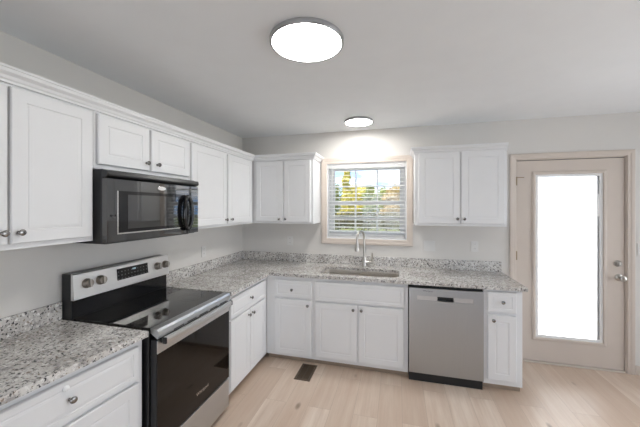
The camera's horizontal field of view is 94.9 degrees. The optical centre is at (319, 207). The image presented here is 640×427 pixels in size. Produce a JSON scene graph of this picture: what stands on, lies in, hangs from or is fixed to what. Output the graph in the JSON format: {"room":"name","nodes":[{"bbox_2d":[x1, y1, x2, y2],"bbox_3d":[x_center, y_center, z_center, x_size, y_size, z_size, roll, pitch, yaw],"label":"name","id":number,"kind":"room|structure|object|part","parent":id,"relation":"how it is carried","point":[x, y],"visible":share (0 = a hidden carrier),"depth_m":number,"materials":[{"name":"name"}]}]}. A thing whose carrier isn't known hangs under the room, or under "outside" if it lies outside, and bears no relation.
{"room":"kitchen","nodes":[
{"label":"kitchen","id":0,"kind":"room"},
{"bbox_2d":[0,31,241,318],"bbox_3d":[-1.915,0.343,0.729,0.140,2.495,6.780,0,0,15],"label":"wall","id":1,"kind":"structure","parent":0,"point":[30,278],"depth_m":1.90,"materials":[{"name":"paint"}]},
{"bbox_2d":[0,302,61,339],"bbox_3d":[-1.658,0.623,1.382,0.020,0.106,0.794,0,0,15],"label":"backsplash","id":2,"kind":"structure","parent":1,"relation":"attached to","point":[16,324],"depth_m":1.61,"materials":[{"name":"stone"}]},
{"bbox_2d":[0,81,92,250],"bbox_3d":[-1.498,-0.186,1.296,0.374,0.747,0.778,0,0,15],"label":"upper cabinet","id":3,"kind":"object","parent":1,"relation":"attached to","point":[46,143],"visible":1,"depth_m":1.40,"materials":[{"name":"white paint"}]},
{"bbox_3d":[-1.398,-0.182,1.096,0.020,0.688,0.354,0,0,15],"label":"door","id":4,"kind":"part","parent":3,"relation":"part of","materials":[{"name":"white paint"}]},
{"bbox_3d":[-1.334,0.112,1.242,0.029,0.029,0.029,0,0,15],"label":"knob","id":5,"kind":"part","parent":3,"relation":"part of","materials":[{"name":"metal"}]},
{"bbox_3d":[-1.320,0.112,1.298,0.029,0.029,0.029,0,0,15],"label":"knob","id":6,"kind":"part","parent":3,"relation":"part of","materials":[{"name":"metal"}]},
{"bbox_2d":[93,111,188,179],"bbox_3d":[-1.300,-0.389,2.047,0.374,0.342,0.771,0,0,15],"label":"upper cabinet","id":7,"kind":"object","parent":1,"relation":"attached to","point":[118,144],"visible":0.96,"depth_m":1.88,"materials":[{"name":"white paint"}]},
{"bbox_3d":[-1.207,-0.385,1.820,0.020,0.282,0.352,0,0,15],"label":"door","id":8,"kind":"part","parent":7,"relation":"part of","materials":[{"name":"white paint"}]},
{"bbox_2d":[76,169,198,243],"bbox_3d":[-1.258,-0.001,2.036,0.458,0.425,0.768,0,0,15],"label":"microwave","id":9,"kind":"object","parent":7,"relation":"attached to","point":[127,206],"visible":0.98,"depth_m":1.83,"materials":[{"name":"black metal"}]},
{"bbox_3d":[-1.106,0.019,1.944,0.032,0.358,0.665,0,0,15],"label":"door","id":10,"kind":"part","parent":9,"relation":"part of","materials":[{"name":"black glass"}]},
{"bbox_3d":[-1.090,0.031,1.938,0.002,0.250,0.540,0,0,15],"label":"window trim","id":11,"kind":"part","parent":9,"relation":"part of","materials":[{"name":"silver metal"}]},
{"bbox_3d":[-0.995,0.042,2.216,0.041,0.274,0.110,0,0,15],"label":"handle","id":12,"kind":"part","parent":9,"relation":"part of","materials":[{"name":"black plastic"}]},
{"bbox_3d":[-1.008,0.019,2.315,0.032,0.358,0.096,0,0,15],"label":"control panel","id":13,"kind":"part","parent":9,"relation":"part of","materials":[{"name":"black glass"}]},
{"bbox_3d":[-1.110,-0.385,2.188,0.020,0.282,0.377,0,0,15],"label":"door","id":14,"kind":"part","parent":7,"relation":"part of","materials":[{"name":"white paint"}]},
{"bbox_2d":[201,246,205,256],"bbox_3d":[-1.218,0.465,3.079,0.008,0.115,0.072,0,0,15],"label":"wall outlet","id":15,"kind":"object","parent":1,"relation":"attached to","point":[203,248],"visible":1,"depth_m":3.07,"materials":[{"name":"plastic"}]},
{"bbox_2d":[166,251,242,284],"bbox_3d":[-1.185,0.624,3.177,0.020,0.104,1.391,0,0,15],"label":"backsplash","id":16,"kind":"structure","parent":1,"relation":"attached to","point":[185,272],"depth_m":3.00,"materials":[{"name":"stone"}]},
{"bbox_2d":[188,141,251,228],"bbox_3d":[-1.063,-0.186,2.946,0.374,0.747,1.084,0,0,15],"label":"upper cabinet","id":17,"kind":"object","parent":1,"relation":"attached to","point":[224,179],"visible":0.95,"depth_m":2.78,"materials":[{"name":"white paint"}]},
{"bbox_3d":[-0.990,-0.180,2.644,0.020,0.691,0.507,0,0,15],"label":"door","id":18,"kind":"part","parent":17,"relation":"part of","materials":[{"name":"white paint"}]},
{"bbox_3d":[-0.856,-0.180,3.152,0.020,0.691,0.487,0,0,15],"label":"door","id":19,"kind":"part","parent":17,"relation":"part of","materials":[{"name":"white paint"}]},
{"bbox_2d":[0,0,639,137],"bbox_3d":[1.151,-0.965,-0.080,6.480,0.120,6.780,0,0,15],"label":"ceiling","id":20,"kind":"structure","parent":0,"point":[400,63],"depth_m":1.75,"materials":[{"name":"paint"}]},
{"bbox_2d":[269,17,343,62],"bbox_3d":[-0.071,-0.891,1.592,0.400,0.027,0.400,0,0,15],"label":"ceiling light","id":21,"kind":"object","parent":20,"relation":"in","point":[298,39],"visible":1,"depth_m":1.54,"materials":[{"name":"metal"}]},
{"bbox_2d":[344,116,372,126],"bbox_3d":[0.403,-0.891,3.064,0.296,0.027,0.296,0,0,15],"label":"recessed light","id":22,"kind":"object","parent":20,"relation":"in","point":[357,121],"visible":1,"depth_m":3.01,"materials":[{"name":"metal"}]},
{"bbox_2d":[346,119,371,125],"bbox_3d":[0.403,-0.883,3.064,0.266,0.010,0.266,0,0,15],"label":"diffuser","id":23,"kind":"object","parent":22,"relation":"attached to","point":[350,122],"depth_m":3.04,"materials":[{"name":"white plastic"}]},
{"bbox_2d":[211,353,639,426],"bbox_3d":[1.151,1.650,-0.080,6.480,0.120,6.780,0,0,15],"label":"floor","id":24,"kind":"structure","parent":0,"point":[270,395],"depth_m":2.40,"materials":[{"name":"brown wood"}]},
{"bbox_2d":[0,340,141,426],"bbox_3d":[-1.363,1.149,1.312,0.628,0.882,0.778,0,0,15],"label":"base cabinet","id":25,"kind":"object","parent":24,"relation":"on","point":[106,392],"visible":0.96,"depth_m":1.35,"materials":[{"name":"white paint"}]},
{"bbox_3d":[-1.066,0.830,1.265,0.030,0.029,0.029,0,0,15],"label":"knob","id":26,"kind":"part","parent":25,"relation":"part of","materials":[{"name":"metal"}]},
{"bbox_2d":[0,302,148,405],"bbox_3d":[-1.352,0.638,1.301,0.653,0.136,0.794,0,0,15],"label":"countertop","id":27,"kind":"structure","parent":25,"relation":"on","point":[38,348],"depth_m":1.43,"materials":[{"name":"stone"}]},
{"bbox_3d":[-1.039,1.221,1.413,0.020,0.558,0.353,0,0,20],"label":"door","id":28,"kind":"part","parent":25,"relation":"part of","materials":[{"name":"white paint"}]},
{"bbox_2d":[62,255,232,426],"bbox_3d":[-1.104,0.995,2.041,0.745,1.190,0.752,0,0,15],"label":"range","id":29,"kind":"object","parent":24,"relation":"on","point":[185,353],"visible":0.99,"depth_m":1.90,"materials":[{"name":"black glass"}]},
{"bbox_3d":[-1.435,0.472,1.820,0.035,0.060,0.060,0,0,15],"label":"control knob","id":30,"kind":"part","parent":29,"relation":"part of","materials":[{"name":"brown metal"}]},
{"bbox_3d":[-1.413,0.472,1.905,0.035,0.060,0.060,0,0,15],"label":"control knob","id":31,"kind":"part","parent":29,"relation":"part of","materials":[{"name":"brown metal"}]},
{"bbox_3d":[-1.391,0.615,2.117,0.004,0.109,0.740,0,0,15],"label":"glass","id":32,"kind":"part","parent":29,"relation":"part of","materials":[{"name":"black glass"}]},
{"bbox_3d":[-1.379,0.480,2.114,0.028,0.160,0.752,0,0,15],"label":"control panel","id":33,"kind":"part","parent":29,"relation":"part of","materials":[{"name":"metal"}]},
{"bbox_3d":[-1.364,0.467,2.145,0.010,0.078,0.256,0,0,15],"label":"display panel","id":34,"kind":"part","parent":29,"relation":"part of","materials":[{"name":"black glass"}]},
{"bbox_2d":[74,288,221,332],"bbox_3d":[-1.117,0.683,2.035,0.564,0.025,0.706,0,0,15],"label":"cooktop","id":35,"kind":"object","parent":29,"relation":"in","point":[147,310],"depth_m":1.93,"materials":[{"name":"black glass"}]},
{"bbox_3d":[-1.294,0.472,2.354,0.035,0.060,0.060,0,0,15],"label":"control knob","id":36,"kind":"part","parent":29,"relation":"part of","materials":[{"name":"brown metal"}]},
{"bbox_3d":[-1.274,0.472,2.432,0.035,0.060,0.060,0,0,15],"label":"control knob","id":37,"kind":"part","parent":29,"relation":"part of","materials":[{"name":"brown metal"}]},
{"bbox_3d":[-0.826,1.030,1.958,0.042,0.596,0.710,0,0,15],"label":"oven door","id":38,"kind":"part","parent":29,"relation":"part of","materials":[{"name":"black glass"}]},
{"bbox_3d":[-0.818,0.696,1.956,0.052,0.056,0.714,0,0,15],"label":"trim","id":39,"kind":"part","parent":29,"relation":"part of","materials":[{"name":"metal"}]},
{"bbox_3d":[-0.803,1.067,1.952,0.004,0.515,0.708,0,0,15],"label":"door glass","id":40,"kind":"part","parent":29,"relation":"part of","materials":[{"name":"black glass"}]},
{"bbox_3d":[-0.764,0.738,1.942,0.037,0.036,0.654,0,0,15],"label":"handle","id":41,"kind":"part","parent":29,"relation":"part of","materials":[{"name":"silver metal"}]},
{"bbox_3d":[-0.826,1.443,1.959,0.047,0.214,0.710,0,0,15],"label":"storage drawer","id":42,"kind":"part","parent":29,"relation":"part of","materials":[{"name":"metal"}]},
{"bbox_2d":[228,277,266,394],"bbox_3d":[-0.941,1.149,2.788,0.688,0.882,0.763,0,0,15],"label":"base cabinet","id":43,"kind":"object","parent":24,"relation":"on","point":[248,311],"visible":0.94,"depth_m":2.65,"materials":[{"name":"white paint"}]},
{"bbox_3d":[-0.691,1.218,2.541,0.020,0.568,0.319,0,0,15],"label":"door","id":44,"kind":"part","parent":43,"relation":"part of","materials":[{"name":"white paint"}]},
{"bbox_3d":[-0.649,0.832,2.699,0.020,0.173,0.645,0,0,15],"label":"drawer","id":45,"kind":"part","parent":43,"relation":"part of","materials":[{"name":"white paint"}]},
{"bbox_3d":[-0.608,1.218,2.857,0.020,0.568,0.318,0,0,15],"label":"door","id":46,"kind":"part","parent":43,"relation":"part of","materials":[{"name":"white paint"}]},
{"bbox_2d":[267,275,314,362],"bbox_3d":[-0.239,1.149,3.297,0.505,0.882,0.676,0,0,15],"label":"base cabinet","id":47,"kind":"object","parent":24,"relation":"on","point":[289,299],"visible":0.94,"depth_m":3.00,"materials":[{"name":"white paint"}]},
{"bbox_3d":[-0.275,0.833,2.997,0.398,0.170,0.020,0,0,15],"label":"drawer","id":48,"kind":"part","parent":47,"relation":"part of","materials":[{"name":"white paint"}]},
{"bbox_3d":[-0.277,1.222,2.998,0.394,0.567,0.020,0,0,15],"label":"door","id":49,"kind":"part","parent":47,"relation":"part of","materials":[{"name":"white paint"}]},
{"bbox_2d":[294,363,316,381],"bbox_3d":[-0.135,1.587,2.825,0.152,0.006,0.273,0,0,15],"label":"floor vent","id":50,"kind":"object","parent":24,"relation":"in","point":[307,371],"visible":1,"depth_m":2.81,"materials":[{"name":"brown metal"}]},
{"bbox_2d":[313,278,407,375],"bbox_3d":[0.448,1.149,3.116,0.913,0.882,0.676,0,0,15],"label":"base cabinet","id":51,"kind":"object","parent":24,"relation":"on","point":[357,324],"visible":0.98,"depth_m":2.81,"materials":[{"name":"white paint"}]},
{"bbox_3d":[0.155,1.220,2.883,0.418,0.545,0.020,0,0,15],"label":"door","id":52,"kind":"part","parent":51,"relation":"part of","materials":[{"name":"white paint"}]},
{"bbox_2d":[166,251,527,295],"bbox_3d":[0.264,0.639,2.795,3.017,0.134,1.391,0,0,15],"label":"countertop","id":53,"kind":"structure","parent":51,"relation":"on","point":[233,273],"depth_m":3.08,"materials":[{"name":"stone"}]},
{"bbox_2d":[323,269,398,277],"bbox_3d":[0.418,0.802,3.081,0.823,0.188,0.394,0,0,15],"label":"sink","id":54,"kind":"object","parent":53,"relation":"in","point":[328,271],"visible":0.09,"depth_m":3.26,"materials":[{"name":"metal"}]},
{"bbox_2d":[355,230,373,266],"bbox_3d":[0.475,0.466,3.287,0.273,0.420,0.125,0,0,-34],"label":"faucet","id":55,"kind":"object","parent":53,"relation":"on","point":[364,262],"visible":1,"depth_m":3.31,"materials":[{"name":"silver metal"}]},
{"bbox_3d":[0.453,0.416,3.269,0.025,0.320,0.205,0,0,34],"label":"spout","id":56,"kind":"part","parent":55,"relation":"part of","materials":[{"name":"silver metal"}]},
{"bbox_3d":[0.575,1.220,2.772,0.420,0.545,0.020,0,0,15],"label":"door","id":57,"kind":"part","parent":51,"relation":"part of","materials":[{"name":"white paint"}]},
{"bbox_2d":[408,284,483,389],"bbox_3d":[1.192,1.151,2.914,0.617,0.878,0.649,0,0,15],"label":"dishwasher","id":58,"kind":"object","parent":24,"relation":"on","point":[446,324],"visible":1,"depth_m":2.60,"materials":[{"name":"silver metal"}]},
{"bbox_2d":[482,289,521,390],"bbox_3d":[1.642,1.149,2.800,0.299,0.882,0.676,0,0,15],"label":"base cabinet","id":59,"kind":"object","parent":24,"relation":"on","point":[502,309],"visible":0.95,"depth_m":2.51,"materials":[{"name":"white paint"}]},
{"bbox_3d":[1.557,0.814,2.514,0.218,0.172,0.020,0,0,15],"label":"drawer","id":60,"kind":"part","parent":59,"relation":"part of","materials":[{"name":"white paint"}]},
{"bbox_3d":[1.557,1.205,2.514,0.218,0.560,0.020,0,0,15],"label":"door","id":61,"kind":"part","parent":59,"relation":"part of","materials":[{"name":"white paint"}]},
{"bbox_2d":[242,112,639,365],"bbox_3d":[2.065,0.343,3.112,6.340,2.495,0.140,0,0,15],"label":"wall","id":62,"kind":"structure","parent":0,"point":[615,131],"depth_m":3.21,"materials":[{"name":"paint"}]},
{"bbox_2d":[0,62,323,162],"bbox_3d":[-0.709,-0.572,2.227,0.775,0.068,2.983,0,0,15],"label":"crown molding","id":63,"kind":"structure","parent":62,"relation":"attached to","point":[11,75],"depth_m":1.74,"materials":[{"name":"white paint"}]},
{"bbox_2d":[252,159,319,223],"bbox_3d":[-0.552,-0.186,3.536,1.057,0.747,0.374,0,0,15],"label":"upper cabinet","id":64,"kind":"object","parent":62,"relation":"attached to","point":[283,191],"visible":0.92,"depth_m":3.34,"materials":[{"name":"white paint"}]},
{"bbox_3d":[-0.582,-0.179,3.391,0.334,0.693,0.020,0,0,15],"label":"door","id":65,"kind":"part","parent":64,"relation":"part of","materials":[{"name":"white paint"}]},
{"bbox_3d":[-0.257,-0.179,3.305,0.310,0.693,0.020,0,0,15],"label":"door","id":66,"kind":"part","parent":64,"relation":"part of","materials":[{"name":"white paint"}]},
{"bbox_2d":[287,236,292,244],"bbox_3d":[-0.376,0.420,3.679,0.072,0.115,0.008,0,0,15],"label":"wall outlet","id":67,"kind":"object","parent":62,"relation":"attached to","point":[289,238],"visible":1,"depth_m":3.68,"materials":[{"name":"plastic"}]},
{"bbox_2d":[321,155,412,245],"bbox_3d":[0.531,-0.073,3.435,1.060,1.029,0.018,0,0,15],"label":"trim","id":68,"kind":"structure","parent":62,"relation":"attached to","point":[324,240],"depth_m":3.41,"materials":[{"name":"beige paint"}]},
{"bbox_2d":[327,161,406,239],"bbox_3d":[0.551,-0.073,3.511,0.928,0.897,0.139,0,0,15],"label":"window","id":69,"kind":"structure","parent":62,"relation":"in","point":[402,169],"depth_m":3.52,"materials":[{"name":"white plastic"}]},
{"bbox_2d":[328,162,404,238],"bbox_3d":[0.539,-0.073,3.467,0.896,0.869,0.062,0,0,15],"label":"window blind","id":70,"kind":"object","parent":69,"relation":"attached to","point":[378,165],"visible":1,"depth_m":3.45,"materials":[{"name":"white plastic"}]},
{"bbox_3d":[0.540,0.352,3.471,0.892,0.018,0.048,0,0,15],"label":"rail","id":71,"kind":"part","parent":70,"relation":"part of","materials":[{"name":"white plastic"}]},
{"bbox_3d":[0.855,-0.060,3.414,0.002,0.804,0.002,0,0,-15],"label":"ladder cord","id":72,"kind":"part","parent":70,"relation":"part of","materials":[{"name":"white fabric"}]},
{"bbox_3d":[0.556,0.133,3.530,0.844,0.400,0.026,0,0,15],"label":"sash","id":73,"kind":"part","parent":69,"relation":"part of","materials":[{"name":"white plastic"}]},
{"bbox_3d":[0.564,-0.254,3.559,0.844,0.453,0.026,0,0,15],"label":"sash","id":74,"kind":"part","parent":69,"relation":"part of","materials":[{"name":"clear glass"}]},
{"bbox_2d":[243,251,501,271],"bbox_3d":[0.449,0.624,3.455,2.996,0.104,0.020,0,0,15],"label":"backsplash","id":75,"kind":"structure","parent":62,"relation":"attached to","point":[495,266],"depth_m":3.37,"materials":[{"name":"stone"}]},
{"bbox_2d":[410,142,508,158],"bbox_3d":[1.388,-0.572,3.028,0.873,0.068,0.364,0,0,15],"label":"crown molding","id":76,"kind":"structure","parent":62,"relation":"attached to","point":[486,146],"depth_m":2.86,"materials":[{"name":"white paint"}]},
{"bbox_2d":[413,150,506,226],"bbox_3d":[1.406,-0.186,3.019,0.830,0.747,0.374,0,0,15],"label":"upper cabinet","id":77,"kind":"object","parent":62,"relation":"attached to","point":[468,188],"visible":0.99,"depth_m":2.87,"materials":[{"name":"white paint"}]},
{"bbox_3d":[1.185,-0.190,2.925,0.385,0.704,0.020,0,0,15],"label":"door","id":78,"kind":"part","parent":77,"relation":"part of","materials":[{"name":"white paint"}]},
{"bbox_3d":[1.564,-0.190,2.825,0.380,0.704,0.020,0,0,15],"label":"door","id":79,"kind":"part","parent":77,"relation":"part of","materials":[{"name":"white paint"}]},
{"bbox_2d":[471,241,477,251],"bbox_3d":[1.656,0.422,3.143,0.072,0.115,0.008,0,0,15],"label":"wall outlet","id":80,"kind":"object","parent":62,"relation":"attached to","point":[474,244],"visible":1,"depth_m":3.14,"materials":[{"name":"plastic"}]},
{"bbox_2d":[516,156,626,372],"bbox_3d":[2.489,0.555,2.965,0.942,2.094,0.204,0,0,15],"label":"door","id":81,"kind":"structure","parent":62,"relation":"in","point":[571,230],"depth_m":2.94,"materials":[{"name":"beige paint"}]},
{"bbox_3d":[2.481,0.496,2.929,0.631,1.721,0.012,0,0,15],"label":"lite frame","id":82,"kind":"part","parent":81,"relation":"part of","materials":[{"name":"beige paint"}]},
{"bbox_3d":[2.871,0.678,2.796,0.066,0.066,0.072,0,0,15],"label":"knob","id":83,"kind":"part","parent":81,"relation":"part of","materials":[{"name":"silver metal"}]},
{"bbox_2d":[509,149,634,374],"bbox_3d":[2.482,0.519,2.920,1.049,2.139,0.018,0,0,15],"label":"trim","id":84,"kind":"structure","parent":62,"relation":"attached to","point":[630,153],"depth_m":2.80,"materials":[{"name":"beige paint"}]},
{"bbox_2d":[635,365,639,374],"bbox_3d":[3.984,1.548,2.526,2.050,0.085,0.014,0,0,15],"label":"baseboard","id":85,"kind":"structure","parent":62,"relation":"attached to","point":[637,368],"depth_m":2.78,"materials":[{"name":"beige paint"}]},
{"bbox_2d":[538,177,596,338],"bbox_3d":[2.481,0.499,2.958,0.501,1.602,0.008,0,0,15],"label":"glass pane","id":86,"kind":"object","parent":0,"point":[567,206],"depth_m":2.95,"materials":[{"name":"white"}]},
{"label":"outside","id":87,"kind":"structure","parent":0,"visible":0},
{"bbox_2d":[335,221,399,232],"bbox_3d":[15.030,2.690,25.474,100.000,0.400,130.000,0,0,15],"label":"lawn","id":88,"kind":"structure","parent":87,"point":[366,229],"depth_m":32.73,"materials":[{"name":"green plant"}]},
{"bbox_2d":[335,183,342,213],"bbox_3d":[1.635,-0.464,39.419,3.740,5.916,3.484,0,0,15],"label":"tree","id":89,"kind":"object","parent":88,"relation":"on","point":[336,192],"visible":0.12,"depth_m":38.87,"materials":[{"name":"green plant"}]},
{"bbox_2d":[338,172,357,228],"bbox_3d":[3.020,-1.073,33.726,2.630,7.134,2.043,0,0,-23],"label":"tree","id":90,"kind":"object","parent":88,"relation":"on","point":[345,178],"visible":0.55,"depth_m":33.55,"materials":[{"name":"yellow plant"}]},
{"bbox_2d":[340,183,360,207],"bbox_3d":[5.141,-0.632,44.649,3.994,6.253,3.886,0,0,15],"label":"tree","id":91,"kind":"object","parent":88,"relation":"on","point":[353,189],"visible":0.08,"depth_m":44.14,"materials":[{"name":"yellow plant"}]},
{"bbox_2d":[352,187,375,215],"bbox_3d":[5.729,-0.274,38.253,3.718,5.538,3.676,0,0,15],"label":"tree","id":92,"kind":"object","parent":88,"relation":"on","point":[361,190],"visible":0.2,"depth_m":37.61,"materials":[{"name":"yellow plant"}]},
{"bbox_2d":[335,211,399,230],"bbox_3d":[4.882,1.421,29.915,18.085,2.225,2.473,0,0,15],"label":"hedge","id":93,"kind":"object","parent":88,"relation":"on","point":[351,214],"visible":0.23,"depth_m":29.61,"materials":[{"name":"green plant"}]},
{"bbox_2d":[360,187,375,228],"bbox_3d":[5.522,-0.041,33.150,1.922,5.072,2.002,0,0,-31],"label":"tree","id":94,"kind":"object","parent":88,"relation":"on","point":[366,191],"visible":0.49,"depth_m":32.77,"materials":[{"name":"green plant"}]},
{"bbox_3d":[5.521,-0.396,33.144,1.930,4.361,1.988,0,0,-32],"label":"crown","id":95,"kind":"part","parent":94,"relation":"part of","materials":[{"name":"green plant"}]},
{"bbox_2d":[374,187,387,214],"bbox_3d":[9.299,-0.329,43.562,4.080,5.648,3.670,0,0,15],"label":"tree","id":96,"kind":"object","parent":88,"relation":"on","point":[381,191],"visible":0.23,"depth_m":42.87,"materials":[{"name":"green plant"}]},
{"bbox_2d":[380,188,396,229],"bbox_3d":[7.654,0.160,32.618,1.844,4.672,1.874,0,0,-43],"label":"tree","id":97,"kind":"object","parent":88,"relation":"on","point":[387,191],"visible":0.53,"depth_m":32.20,"materials":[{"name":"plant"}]},
{"bbox_3d":[7.654,-0.137,32.618,1.845,4.079,1.875,0,0,-43],"label":"crown","id":98,"kind":"part","parent":97,"relation":"part of","materials":[{"name":"beige plant"}]},
{"bbox_2d":[383,183,399,215],"bbox_3d":[9.774,-0.355,37.212,3.695,5.699,3.793,0,0,15],"label":"tree","id":99,"kind":"object","parent":88,"relation":"on","point":[395,191],"visible":0.15,"depth_m":36.55,"materials":[{"name":"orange plant"}]}
]}

